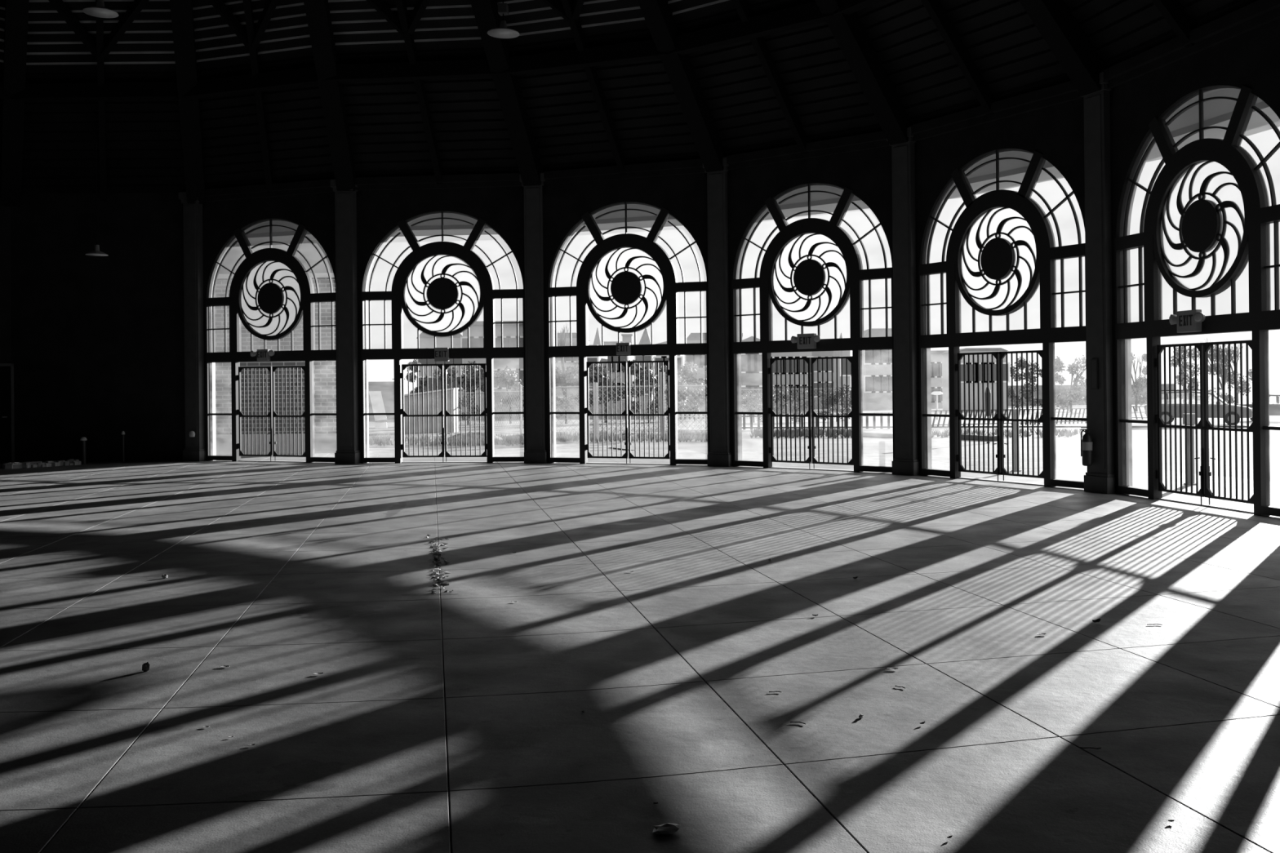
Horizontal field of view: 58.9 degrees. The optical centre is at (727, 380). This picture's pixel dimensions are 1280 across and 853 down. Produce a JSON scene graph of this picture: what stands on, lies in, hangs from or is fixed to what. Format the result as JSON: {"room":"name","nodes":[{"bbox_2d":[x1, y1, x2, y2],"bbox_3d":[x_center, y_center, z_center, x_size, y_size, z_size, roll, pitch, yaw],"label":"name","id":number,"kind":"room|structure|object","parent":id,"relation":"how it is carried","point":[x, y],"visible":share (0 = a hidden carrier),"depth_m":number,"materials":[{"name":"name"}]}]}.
{"room":"empty pavilion hall","nodes":[
{"label":"empty pavilion hall","id":0,"kind":"room"},
{"bbox_2d":[0,192,185,462],"bbox_3d":[-17.090,-1.126,18.607,4.270,5.850,16.316,-1,0,28],"label":"wall","id":1,"kind":"structure","parent":0,"point":[95,345],"depth_m":24.61,"materials":[{"name":"paint"}]},
{"bbox_2d":[0,363,14,463],"bbox_3d":[-15.847,0.716,24.108,0.102,2.160,1.120,-1,0,33],"label":"door","id":2,"kind":"structure","parent":1,"relation":"in","point":[6,370],"depth_m":24.48,"materials":[{"name":"black"}]},
{"bbox_2d":[178,191,206,461],"bbox_3d":[-11.572,-1.161,24.540,0.510,5.830,0.360,-1,0,19],"label":"trim","id":3,"kind":"structure","parent":1,"relation":"attached to","point":[194,451],"depth_m":24.41,"materials":[{"name":"paint"}]},
{"bbox_2d":[0,0,1257,194],"bbox_3d":[-6.290,-9.018,10.721,25.400,9.694,27.814,-1,0,0],"label":"ceiling","id":4,"kind":"structure","parent":0,"point":[144,140],"depth_m":21.40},
{"bbox_2d":[84,121,108,256],"bbox_3d":[-11.751,-3.570,21.006,0.380,2.482,0.380,-1,0,0],"label":"pendant lamp","id":5,"kind":"object","parent":4,"relation":"hanging from","point":[96,252],"visible":1,"depth_m":21.00,"materials":[{"name":"grey metal"}]},
{"bbox_2d":[82,0,118,17],"bbox_3d":[-9.467,-7.480,17.012,0.480,3.891,0.480,-1,0,0],"label":"pendant lamp","id":6,"kind":"object","parent":4,"relation":"hanging from","point":[100,11],"visible":1,"depth_m":16.97,"materials":[{"name":"grey metal"}]},
{"bbox_2d":[0,0,882,100],"bbox_3d":[-6.256,-8.515,10.691,21.937,5.599,24.000,-1,0,0],"label":"trim","id":7,"kind":"structure","parent":4,"relation":"attached to","point":[807,14],"depth_m":21.15,"materials":[{"name":"black"}]},
{"bbox_2d":[487,0,519,38],"bbox_3d":[-3.403,-7.483,17.012,0.480,4.520,0.480,-1,0,0],"label":"pendant lamp","id":8,"kind":"object","parent":4,"relation":"hanging from","point":[503,32],"visible":1,"depth_m":16.96,"materials":[{"name":"grey metal"}]},
{"bbox_2d":[0,0,1196,207],"bbox_3d":[-6.249,-8.818,10.752,25.478,9.883,27.927,-1,0,0],"label":"ceiling beams","id":9,"kind":"structure","parent":4,"relation":"attached to","point":[1054,20],"depth_m":20.89,"materials":[{"name":"black"}]},
{"bbox_2d":[0,448,1279,852],"bbox_3d":[-5.094,1.682,10.493,31.544,0.030,34.617,-1,0,-10],"label":"floor","id":10,"kind":"structure","parent":0,"point":[455,722],"depth_m":6.49,"materials":[{"name":"concrete"}]},
{"bbox_2d":[0,458,80,469],"bbox_3d":[-14.151,1.723,23.274,0.549,0.108,1.457,-1,0,40],"label":"rubble heap","id":11,"kind":"object","parent":10,"relation":"on","point":[71,461],"visible":1,"depth_m":23.11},
{"bbox_2d":[426,534,453,594],"bbox_3d":[-2.626,1.632,10.311,0.245,0.019,3.462,-1,0,-16],"label":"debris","id":12,"kind":"object","parent":10,"relation":"on","point":[439,580],"visible":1,"depth_m":9.87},
{"bbox_2d":[652,822,680,834],"bbox_3d":[-0.220,1.597,4.025,0.097,0.020,0.088,-1,0,9],"label":"leaf","id":13,"kind":"object","parent":10,"relation":"on","point":[665,828],"visible":1,"depth_m":4.01,"materials":[{"name":"black plant"}]},
{"bbox_2d":[202,17,1279,493],"bbox_3d":[-0.573,-1.290,18.588,24.411,5.850,6.118,-1,0,43],"label":"wall","id":14,"kind":"structure","parent":0,"point":[1251,59],"depth_m":20.35,"materials":[{"name":"paint"}]},
{"bbox_2d":[205,218,337,462],"bbox_3d":[-9.667,-0.849,24.012,3.420,5.205,0.220,-1,0,19],"label":"window","id":15,"kind":"structure","parent":14,"relation":"in","point":[272,290],"depth_m":23.97,"materials":[{"name":"grey metal"}]},
{"bbox_2d":[236,366,272,461],"bbox_3d":[-10.114,0.714,24.097,0.925,2.010,0.116,-1,0,19],"label":"gate leaf","id":16,"kind":"object","parent":15,"relation":"attached to","point":[240,413],"visible":1,"depth_m":24.11,"materials":[{"name":"black metal"}]},
{"bbox_2d":[249,349,275,360],"bbox_3d":[-9.837,-0.535,23.879,0.626,0.240,0.145,-1,0,19],"label":"exit sign","id":17,"kind":"object","parent":15,"relation":"attached to","point":[262,354],"visible":1,"depth_m":23.86,"materials":[{"name":"grey plastic"}]},
{"bbox_2d":[271,365,306,461],"bbox_3d":[-9.215,0.704,23.847,0.925,2.010,0.116,-1,0,19],"label":"gate leaf","id":18,"kind":"object","parent":15,"relation":"attached to","point":[275,454],"visible":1,"depth_m":23.84,"materials":[{"name":"black metal"}]},
{"bbox_2d":[330,179,360,464],"bbox_3d":[-7.827,-1.201,23.247,0.510,5.830,0.360,-1,0,12],"label":"trim","id":19,"kind":"structure","parent":14,"relation":"attached to","point":[348,452],"depth_m":23.12,"materials":[{"name":"paint"}]},
{"bbox_2d":[360,211,525,463],"bbox_3d":[-5.831,-0.888,23.209,3.420,5.205,0.221,-1,0,4],"label":"window","id":20,"kind":"structure","parent":14,"relation":"in","point":[442,288],"depth_m":23.15,"materials":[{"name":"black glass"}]},
{"bbox_2d":[400,364,444,462],"bbox_3d":[-6.285,0.674,23.174,0.925,2.010,0.116,-1,0,4],"label":"gate leaf","id":21,"kind":"object","parent":20,"relation":"attached to","point":[404,366],"visible":1,"depth_m":23.19,"materials":[{"name":"black metal"}]},
{"bbox_2d":[434,347,448,361],"bbox_3d":[-5.839,-0.526,23.052,0.280,0.280,0.095,-1,0,4],"label":"exit sign","id":22,"kind":"object","parent":20,"relation":"attached to","point":[441,354],"visible":1,"depth_m":23.01,"materials":[{"name":"grey plastic"}]},
{"bbox_2d":[444,363,486,462],"bbox_3d":[-5.352,0.665,23.160,0.925,2.010,0.116,-1,0,4],"label":"gate leaf","id":23,"kind":"object","parent":20,"relation":"attached to","point":[483,413],"visible":1,"depth_m":23.12,"materials":[{"name":"black metal"}]},
{"bbox_2d":[519,173,546,463],"bbox_3d":[-3.881,-1.240,22.862,0.510,5.830,0.360,-1,0,11],"label":"trim","id":24,"kind":"structure","parent":14,"relation":"attached to","point":[535,452],"depth_m":22.73,"materials":[{"name":"paint"}]},
{"bbox_2d":[546,201,709,465],"bbox_3d":[-1.970,-0.928,22.279,3.420,5.205,0.220,-1,0,18],"label":"window","id":25,"kind":"structure","parent":14,"relation":"in","point":[626,282],"depth_m":22.22,"materials":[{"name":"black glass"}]},
{"bbox_2d":[585,360,627,463],"bbox_3d":[-2.418,0.634,22.358,0.925,2.010,0.116,-1,0,18],"label":"gate leaf","id":26,"kind":"object","parent":25,"relation":"attached to","point":[588,364],"visible":1,"depth_m":22.37,"materials":[{"name":"black metal"}]},
{"bbox_2d":[616,342,631,355],"bbox_3d":[-2.044,-0.615,22.139,0.280,0.240,0.095,-1,0,18],"label":"exit sign","id":27,"kind":"object","parent":25,"relation":"attached to","point":[622,348],"visible":1,"depth_m":22.10,"materials":[{"name":"grey plastic"}]},
{"bbox_2d":[627,360,670,462],"bbox_3d":[-1.516,0.625,22.120,0.925,2.010,0.116,-1,0,18],"label":"gate leaf","id":28,"kind":"object","parent":25,"relation":"attached to","point":[630,363],"visible":1,"depth_m":22.09,"materials":[{"name":"black metal"}]},
{"bbox_2d":[702,157,731,466],"bbox_3d":[-0.142,-1.280,21.516,0.510,5.830,0.360,-1,0,27],"label":"trim","id":29,"kind":"structure","parent":14,"relation":"attached to","point":[719,455],"depth_m":21.39,"materials":[{"name":"paint"}]},
{"bbox_2d":[204,0,1279,201],"bbox_3d":[-0.716,-4.104,18.515,24.229,0.240,6.077,-1,0,43],"label":"trim","id":30,"kind":"structure","parent":14,"relation":"attached to","point":[1259,13],"depth_m":19.68,"materials":[{"name":"paint"}]},
{"bbox_2d":[235,88,1279,244],"bbox_3d":[-0.141,-3.524,19.170,26.887,0.590,7.403,-1,0,43],"label":"trim","id":31,"kind":"structure","parent":14,"relation":"attached to","point":[1217,112],"depth_m":20.45,"materials":[{"name":"black metal"}]},
{"bbox_2d":[731,183,894,472],"bbox_3d":[1.517,-0.966,20.412,3.420,5.205,0.220,-1,0,36],"label":"window","id":32,"kind":"structure","parent":14,"relation":"in","point":[811,269],"depth_m":20.37,"materials":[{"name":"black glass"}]},
{"bbox_2d":[768,357,811,468],"bbox_3d":[1.118,0.596,20.631,0.925,2.010,0.116,-1,0,36],"label":"gate leaf","id":33,"kind":"object","parent":32,"relation":"attached to","point":[808,414],"visible":1,"depth_m":20.64,"materials":[{"name":"black metal"}]},
{"bbox_2d":[791,333,820,349],"bbox_3d":[1.404,-0.702,20.270,0.626,0.270,0.144,-1,0,36],"label":"exit sign","id":34,"kind":"object","parent":32,"relation":"attached to","point":[804,340],"visible":1,"depth_m":20.24,"materials":[{"name":"grey plastic"}]},
{"bbox_2d":[810,356,853,468],"bbox_3d":[1.900,0.588,20.124,0.925,2.010,0.116,-1,0,36],"label":"gate leaf","id":35,"kind":"object","parent":32,"relation":"attached to","point":[814,414],"visible":1,"depth_m":20.11,"materials":[{"name":"black metal"}]},
{"bbox_2d":[886,126,919,475],"bbox_3d":[3.035,-1.315,19.147,0.360,5.830,0.510,0,0,-44],"label":"trim","id":36,"kind":"structure","parent":14,"relation":"attached to","point":[905,462],"depth_m":19.01,"materials":[{"name":"paint"}]},
{"bbox_2d":[918,149,1087,488],"bbox_3d":[4.254,-0.997,17.587,0.220,5.205,3.420,-1,0,-34],"label":"window","id":37,"kind":"structure","parent":14,"relation":"in","point":[1002,247],"depth_m":17.52,"materials":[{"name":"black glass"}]},
{"bbox_2d":[955,351,1000,480],"bbox_3d":[3.951,0.564,17.931,0.116,2.010,0.925,-1,0,-34],"label":"gate leaf","id":38,"kind":"object","parent":37,"relation":"attached to","point":[960,416],"visible":1,"depth_m":17.93,"materials":[{"name":"black metal"}]},
{"bbox_2d":[999,350,1044,480],"bbox_3d":[4.522,0.557,17.193,0.116,2.010,0.925,-1,0,-34],"label":"gate leaf","id":39,"kind":"object","parent":37,"relation":"attached to","point":[1002,354],"visible":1,"depth_m":17.25,"materials":[{"name":"black metal"}]},
{"bbox_2d":[1080,426,1093,466],"bbox_3d":[5.049,0.929,15.843,0.215,0.542,0.151,-1,0,6],"label":"fire extinguisher","id":40,"kind":"object","parent":14,"relation":"attached to","point":[1086,442],"visible":1,"depth_m":15.79,"materials":[{"name":"grey paint"}]},
{"bbox_2d":[1077,71,1115,493],"bbox_3d":[5.261,-1.343,15.874,0.360,5.830,0.510,-1,0,-25],"label":"column","id":41,"kind":"structure","parent":14,"relation":"attached to","point":[1100,477],"depth_m":15.73,"materials":[{"name":"metal"}]},
{"bbox_2d":[1114,84,1279,516],"bbox_3d":[5.929,-1.020,13.997,0.220,5.205,3.420,-1,0,-16],"label":"window","id":42,"kind":"structure","parent":14,"relation":"in","point":[1207,214],"depth_m":13.98,"materials":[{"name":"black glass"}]},
{"bbox_2d":[1155,342,1204,505],"bbox_3d":[5.749,0.540,14.422,0.116,2.010,0.925,-1,0,-16],"label":"gate leaf","id":43,"kind":"object","parent":42,"relation":"attached to","point":[1199,346],"visible":1,"depth_m":14.40,"materials":[{"name":"black metal"}]},
{"bbox_2d":[1168,309,1205,333],"bbox_3d":[5.723,-0.735,14.061,0.144,0.270,0.626,-1,0,-16],"label":"exit sign","id":44,"kind":"object","parent":42,"relation":"attached to","point":[1187,321],"visible":1,"depth_m":14.02,"materials":[{"name":"grey plastic"}]},
{"bbox_2d":[1203,339,1253,505],"bbox_3d":[6.062,0.536,13.544,0.116,2.010,0.925,-1,0,-16],"label":"gate leaf","id":45,"kind":"object","parent":42,"relation":"attached to","point":[1208,426],"visible":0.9,"depth_m":13.64,"materials":[{"name":"black metal"}]},
{"label":"outside","id":46,"kind":"structure","parent":0,"visible":0},
{"bbox_2d":[610,429,1279,482],"bbox_3d":[8.114,1.897,34.522,25.004,0.607,46.653,-1,0,32],"label":"pavement","id":47,"kind":"structure","parent":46,"point":[1067,449],"depth_m":29.33,"materials":[{"name":"concrete"}]},
{"bbox_2d":[659,372,665,435],"bbox_3d":[-2.315,0.856,40.066,0.360,2.290,0.360,-1,0,0],"label":"pole","id":48,"kind":"object","parent":47,"relation":"on","point":[660,373],"visible":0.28,"depth_m":39.99,"materials":[{"name":"grey metal"}]},
{"bbox_2d":[931,426,1084,437],"bbox_3d":[9.475,1.738,38.579,6.338,0.356,5.890,-1,0,0],"label":"dry grass","id":49,"kind":"structure","parent":47,"relation":"on","point":[1067,433],"depth_m":37.14,"materials":[{"name":"grey plant"}]},
{"bbox_2d":[1011,408,1022,471],"bbox_3d":[5.022,1.077,19.652,0.180,1.149,0.180,-1,0,0],"label":"bollard","id":50,"kind":"object","parent":47,"relation":"on","point":[1015,430],"visible":0.5,"depth_m":19.61,"materials":[{"name":"metal"}]},
{"bbox_2d":[1182,413,1195,484],"bbox_3d":[6.913,1.064,16.871,0.198,1.127,0.198,-1,0,0],"label":"bollard","id":51,"kind":"object","parent":47,"relation":"on","point":[1188,415],"visible":0.46,"depth_m":16.83,"materials":[{"name":"metal"}]},
{"bbox_2d":[1144,389,1252,425],"bbox_3d":[21.627,1.240,51.868,4.580,1.620,2.110,-1,0,24],"label":"parked car","id":52,"kind":"object","parent":47,"relation":"on","point":[1238,407],"visible":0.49,"depth_m":51.06,"materials":[{"name":"grey"}]},
{"bbox_2d":[1236,394,1279,421],"bbox_3d":[28.851,1.434,58.443,4.580,1.414,2.110,-1,0,24],"label":"parked car","id":53,"kind":"object","parent":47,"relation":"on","point":[1274,408],"visible":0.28,"depth_m":57.92,"materials":[{"name":"grey"}]},
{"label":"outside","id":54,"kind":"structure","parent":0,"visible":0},
{"bbox_2d":[742,408,1279,426],"bbox_3d":[37.795,2.613,100.285,75.446,1.637,105.356,-1,0,0],"label":"water","id":55,"kind":"structure","parent":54,"point":[1274,420],"depth_m":63.64,"materials":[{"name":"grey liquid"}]},
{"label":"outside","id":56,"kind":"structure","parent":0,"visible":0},
{"bbox_2d":[368,401,1279,453],"bbox_3d":[-5.958,4.223,10.493,653.247,4.994,653.247,-1,0,0],"label":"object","id":57,"kind":"structure","parent":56,"point":[375,448],"depth_m":48.12,"materials":[{"name":"grey"}]},
{"bbox_2d":[214,240,337,454],"bbox_3d":[-12.599,-1.381,27.822,6.530,6.500,0.560,-1,0,0],"label":"brick building","id":58,"kind":"structure","parent":57,"relation":"on","point":[325,371],"depth_m":27.60,"materials":[{"name":"paint"}]},
{"bbox_2d":[368,391,386,428],"bbox_3d":[-18.076,1.530,58.336,0.900,1.937,0.120,-1,0,-8],"label":"signboard","id":59,"kind":"object","parent":57,"relation":"on","point":[376,400],"visible":0.89,"depth_m":58.30,"materials":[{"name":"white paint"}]},
{"bbox_2d":[368,381,394,418],"bbox_3d":[-31.034,1.760,98.829,4.638,3.262,3.000,-1,0,-27],"label":"shed","id":60,"kind":"object","parent":57,"relation":"on","point":[386,388],"visible":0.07,"depth_m":97.85,"materials":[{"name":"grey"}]},
{"bbox_2d":[405,359,448,393],"bbox_3d":[-16.369,0.697,61.916,2.393,3.784,1.786,-1,0,0],"label":"bushy tree","id":61,"kind":"object","parent":57,"relation":"on","point":[415,362],"visible":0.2,"depth_m":61.68,"materials":[{"name":"grey plant"}]},
{"bbox_2d":[404,387,458,433],"bbox_3d":[-12.738,1.318,48.171,2.341,1.964,0.900,-1,0,0],"label":"concrete block","id":62,"kind":"object","parent":57,"relation":"on","point":[453,389],"visible":0.57,"depth_m":47.77,"materials":[{"name":"white concrete"}]},
{"bbox_2d":[416,331,462,391],"bbox_3d":[-30.524,-0.545,124.457,5.144,9.472,9.090,-1,0,0],"label":"house","id":63,"kind":"structure","parent":57,"relation":"on","point":[426,340],"depth_m":120.01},
{"bbox_2d":[368,432,524,445],"bbox_3d":[-8.951,1.773,34.338,8.740,0.410,4.354,-1,0,18],"label":"dry grass","id":64,"kind":"structure","parent":57,"relation":"on","point":[516,439],"depth_m":32.81,"materials":[{"name":"grey plant"}]},
{"bbox_2d":[443,360,486,425],"bbox_3d":[-14.764,0.741,64.112,2.888,3.723,2.115,-1,0,0],"label":"bushy tree","id":65,"kind":"object","parent":57,"relation":"on","point":[472,366],"visible":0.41,"depth_m":63.92,"materials":[{"name":"grey plant"}]},
{"bbox_2d":[423,431,512,445],"bbox_3d":[-7.575,1.742,33.817,3.362,0.416,1.980,-1,0,0],"label":"earth mound","id":66,"kind":"object","parent":57,"relation":"on","point":[468,434],"visible":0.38,"depth_m":33.46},
{"bbox_2d":[457,391,524,419],"bbox_3d":[-19.028,2.024,88.649,0.302,2.334,14.965,-1,0,-36],"label":"wall","id":67,"kind":"structure","parent":57,"relation":"on","point":[497,393],"depth_m":86.65,"materials":[{"name":"concrete"}]},
{"bbox_2d":[457,391,524,429],"bbox_3d":[-10.960,1.385,52.805,0.102,1.874,8.202,0,0,-39],"label":"fence","id":68,"kind":"object","parent":57,"relation":"on","point":[507,392],"visible":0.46,"depth_m":52.48,"materials":[{"name":"silver metal"}]},
{"bbox_2d":[460,320,523,391],"bbox_3d":[-21.432,-0.820,108.452,6.316,9.233,9.500,-1,0,0],"label":"house","id":69,"kind":"structure","parent":57,"relation":"on","point":[477,330],"depth_m":104.01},
{"bbox_2d":[493,365,524,423],"bbox_3d":[-12.696,0.867,65.949,2.563,3.491,2.287,-1,0,0],"label":"bushy tree","id":70,"kind":"object","parent":57,"relation":"on","point":[501,375],"visible":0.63,"depth_m":65.55,"materials":[{"name":"grey plant"}]},
{"bbox_2d":[556,322,569,399],"bbox_3d":[-14.668,-1.009,99.820,1.290,8.475,3.288,-1,0,0],"label":"bare tree","id":71,"kind":"object","parent":57,"relation":"on","point":[562,342],"visible":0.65,"depth_m":99.42,"materials":[{"name":"grey plant"}]},
{"bbox_2d":[555,360,579,423],"bbox_3d":[-9.153,0.672,63.948,2.588,3.730,1.933,-1,0,0],"label":"bushy tree","id":72,"kind":"object","parent":57,"relation":"on","point":[572,373],"visible":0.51,"depth_m":63.74,"materials":[{"name":"grey plant"}]},
{"bbox_2d":[555,333,590,401],"bbox_3d":[-19.646,-0.694,140.457,4.203,10.044,9.090,-1,0,0],"label":"house","id":73,"kind":"structure","parent":57,"relation":"on","point":[568,361],"depth_m":135.99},
{"bbox_2d":[592,382,597,442],"bbox_3d":[-4.001,0.989,34.177,0.216,1.846,0.216,-1,0,0],"label":"pole","id":74,"kind":"object","parent":57,"relation":"on","point":[595,388],"visible":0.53,"depth_m":34.12,"materials":[{"name":"metal"}]},
{"bbox_2d":[586,328,607,401],"bbox_3d":[-12.474,-0.689,108.456,1.240,8.744,9.090,-1,0,0],"label":"house","id":75,"kind":"structure","parent":57,"relation":"on","point":[597,341],"depth_m":108.08,"materials":[{"name":"grey"}]},
{"bbox_2d":[577,359,632,422],"bbox_3d":[-7.132,0.659,66.065,3.318,3.784,2.270,-1,0,0],"label":"bushy tree","id":76,"kind":"object","parent":57,"relation":"on","point":[590,368],"visible":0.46,"depth_m":66.05,"materials":[{"name":"grey plant"}]},
{"bbox_2d":[604,333,633,401],"bbox_3d":[-12.102,-0.512,124.456,3.705,8.944,9.090,-1,0,0],"label":"house","id":77,"kind":"structure","parent":57,"relation":"on","point":[626,338],"depth_m":120.01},
{"bbox_2d":[555,401,706,417],"bbox_3d":[-7.150,2.243,82.814,16.574,1.361,0.301,-1,0,33],"label":"wall","id":78,"kind":"structure","parent":57,"relation":"on","point":[571,415],"depth_m":83.19,"materials":[{"name":"concrete"}]},
{"bbox_2d":[555,385,707,435],"bbox_3d":[-3.339,1.077,41.053,6.491,1.816,0.102,-1,0,4],"label":"fence","id":79,"kind":"object","parent":57,"relation":"on","point":[641,386],"visible":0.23,"depth_m":41.05,"materials":[{"name":"silver metal"}]},
{"bbox_2d":[555,429,707,442],"bbox_3d":[-3.181,1.745,36.215,6.322,0.383,6.161,-1,0,0],"label":"dry grass","id":80,"kind":"structure","parent":57,"relation":"on","point":[561,438],"depth_m":34.48,"materials":[{"name":"grey plant"}]},
{"bbox_2d":[634,328,656,401],"bbox_3d":[-10.153,-1.203,140.457,2.224,10.844,9.090,-1,0,0],"label":"house","id":81,"kind":"structure","parent":57,"relation":"on","point":[646,339],"depth_m":135.99,"materials":[{"name":"grey"}]},
{"bbox_2d":[624,358,666,422],"bbox_3d":[-4.601,0.605,64.977,2.771,3.806,1.989,-1,0,0],"label":"bushy tree","id":82,"kind":"object","parent":57,"relation":"on","point":[632,367],"visible":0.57,"depth_m":64.94,"materials":[{"name":"grey plant"}]},
{"bbox_2d":[653,341,684,401],"bbox_3d":[-5.473,-0.003,108.350,2.856,7.223,9.300,-1,0,0],"label":"house","id":83,"kind":"structure","parent":57,"relation":"on","point":[680,358],"depth_m":103.91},
{"bbox_2d":[655,413,707,429],"bbox_3d":[-1.434,1.773,48.519,0.053,0.692,5.260,0,0,-42],"label":"picket fence","id":84,"kind":"object","parent":57,"relation":"on","point":[682,416],"visible":0.37,"depth_m":48.78,"materials":[{"name":"white paint"}]},
{"bbox_2d":[665,360,706,421],"bbox_3d":[-2.102,0.684,67.911,3.376,3.707,2.554,-1,0,0],"label":"bushy tree","id":85,"kind":"object","parent":57,"relation":"on","point":[687,371],"visible":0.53,"depth_m":67.40,"materials":[{"name":"grey plant"}]},
{"bbox_2d":[684,333,706,400],"bbox_3d":[-2.498,-0.592,124.456,4.156,8.905,9.090,-1,0,0],"label":"house","id":86,"kind":"structure","parent":57,"relation":"on","point":[700,360],"depth_m":119.95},
{"bbox_2d":[741,336,762,412],"bbox_3d":[2.274,-0.264,108.351,2.443,7.600,9.300,-1,0,0],"label":"house","id":87,"kind":"structure","parent":57,"relation":"on","point":[751,363],"depth_m":103.91,"materials":[{"name":"grey"}]},
{"bbox_2d":[741,388,776,422],"bbox_3d":[1.406,1.340,59.998,2.488,2.059,1.899,-1,0,0],"label":"bushy tree","id":88,"kind":"object","parent":57,"relation":"on","point":[752,397],"visible":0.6,"depth_m":59.90,"materials":[{"name":"grey plant"}]},
{"bbox_2d":[771,351,813,411],"bbox_3d":[6.324,0.000,124.455,5.603,7.558,9.090,-1,0,0],"label":"house","id":89,"kind":"structure","parent":57,"relation":"on","point":[790,354],"depth_m":119.95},
{"bbox_2d":[773,385,816,422],"bbox_3d":[3.567,1.293,60.058,2.295,2.121,1.742,-1,0,0],"label":"bushy tree","id":90,"kind":"object","parent":57,"relation":"on","point":[783,386],"visible":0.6,"depth_m":59.67,"materials":[{"name":"grey plant"}]},
{"bbox_2d":[741,387,849,418],"bbox_3d":[3.807,1.481,71.846,8.231,1.998,0.100,-1,0,24],"label":"hedge","id":91,"kind":"object","parent":57,"relation":"on","point":[753,389],"visible":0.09,"depth_m":71.77,"materials":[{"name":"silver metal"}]},
{"bbox_2d":[749,425,851,438],"bbox_3d":[2.732,1.747,38.751,4.069,0.384,6.214,-1,0,0],"label":"dry grass","id":92,"kind":"structure","parent":57,"relation":"on","point":[756,433],"depth_m":37.23,"materials":[{"name":"grey plant"}]},
{"bbox_2d":[742,413,893,429],"bbox_3d":[3.691,1.697,46.732,6.732,0.690,0.053,-1,0,-2],"label":"picket fence","id":93,"kind":"object","parent":57,"relation":"on","point":[744,416],"visible":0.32,"depth_m":46.71,"materials":[{"name":"grey paint"}]},
{"bbox_2d":[810,351,834,408],"bbox_3d":[11.918,-0.107,140.450,3.875,8.243,9.500,-1,0,0],"label":"house","id":94,"kind":"structure","parent":57,"relation":"on","point":[820,353],"depth_m":135.99,"materials":[{"name":"grey"}]},
{"bbox_2d":[817,382,851,422],"bbox_3d":[5.850,1.208,60.998,2.115,2.296,1.905,-1,0,0],"label":"bushy tree","id":95,"kind":"object","parent":57,"relation":"on","point":[844,392],"visible":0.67,"depth_m":60.92,"materials":[{"name":"grey plant"}]},
{"bbox_2d":[833,333,852,412],"bbox_3d":[10.942,-0.545,108.456,1.240,8.028,9.090,-1,0,0],"label":"house","id":96,"kind":"structure","parent":57,"relation":"on","point":[836,353],"depth_m":104.01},
{"bbox_2d":[862,328,892,410],"bbox_3d":[16.680,-0.904,124.456,4.480,9.210,9.090,-1,0,0],"label":"house","id":97,"kind":"structure","parent":57,"relation":"on","point":[877,365],"depth_m":120.01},
{"bbox_2d":[930,350,948,408],"bbox_3d":[25.453,0.169,140.450,5.064,7.496,9.500,-1,0,0],"label":"house","id":98,"kind":"structure","parent":57,"relation":"on","point":[935,356],"depth_m":135.92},
{"bbox_2d":[940,347,1009,411],"bbox_3d":[23.603,0.205,108.454,4.791,6.355,9.090,-1,0,0],"label":"house","id":99,"kind":"structure","parent":57,"relation":"on","point":[945,390],"depth_m":104.01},
{"bbox_2d":[931,408,1086,427],"bbox_3d":[13.152,1.691,51.581,12.932,0.922,0.056,0,0,-39],"label":"fence","id":100,"kind":"object","parent":57,"relation":"on","point":[1005,410],"visible":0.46,"depth_m":51.21,"materials":[{"name":"grey metal"}]},
{"bbox_2d":[850,383,1173,406],"bbox_3d":[40.479,2.202,158.778,48.599,2.929,0.502,-1,0,-10],"label":"wall","id":101,"kind":"structure","parent":57,"relation":"on","point":[1059,388],"depth_m":159.72,"materials":[{"name":"concrete"}]},
{"bbox_2d":[1008,356,1042,410],"bbox_3d":[29.736,0.341,111.965,4.388,5.497,3.233,-1,0,0],"label":"bushy tree","id":102,"kind":"object","parent":57,"relation":"on","point":[1029,374],"visible":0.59,"depth_m":112.02,"materials":[{"name":"grey plant"}]},
{"bbox_2d":[1054,355,1086,411],"bbox_3d":[29.655,0.330,98.007,3.833,5.059,3.251,-1,0,0],"label":"bushy tree","id":103,"kind":"object","parent":57,"relation":"on","point":[1071,397],"visible":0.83,"depth_m":97.90,"materials":[{"name":"grey plant"}]},
{"bbox_2d":[1131,353,1146,411],"bbox_3d":[36.001,0.094,99.886,3.316,5.552,2.838,-1,0,0],"label":"bushy tree","id":104,"kind":"object","parent":57,"relation":"on","point":[1140,383],"visible":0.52,"depth_m":99.66,"materials":[{"name":"grey plant"}]},
{"bbox_2d":[1170,346,1199,403],"bbox_3d":[44.022,-0.272,108.332,3.386,6.486,3.277,-1,0,0],"label":"bushy tree","id":105,"kind":"object","parent":57,"relation":"on","point":[1182,347],"visible":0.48,"depth_m":107.84,"materials":[{"name":"grey plant"}]},
{"bbox_2d":[1205,337,1234,404],"bbox_3d":[34.885,-0.293,80.304,1.811,5.705,3.531,-1,0,0],"label":"bare tree","id":106,"kind":"object","parent":57,"relation":"on","point":[1214,354],"visible":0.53,"depth_m":80.28,"materials":[{"name":"grey plant"}]},
{"bbox_2d":[1208,343,1252,404],"bbox_3d":[44.756,-0.260,100.099,5.091,6.218,3.688,-1,0,0],"label":"bushy tree","id":107,"kind":"object","parent":57,"relation":"on","point":[1244,384],"visible":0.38,"depth_m":99.71,"materials":[{"name":"grey plant"}]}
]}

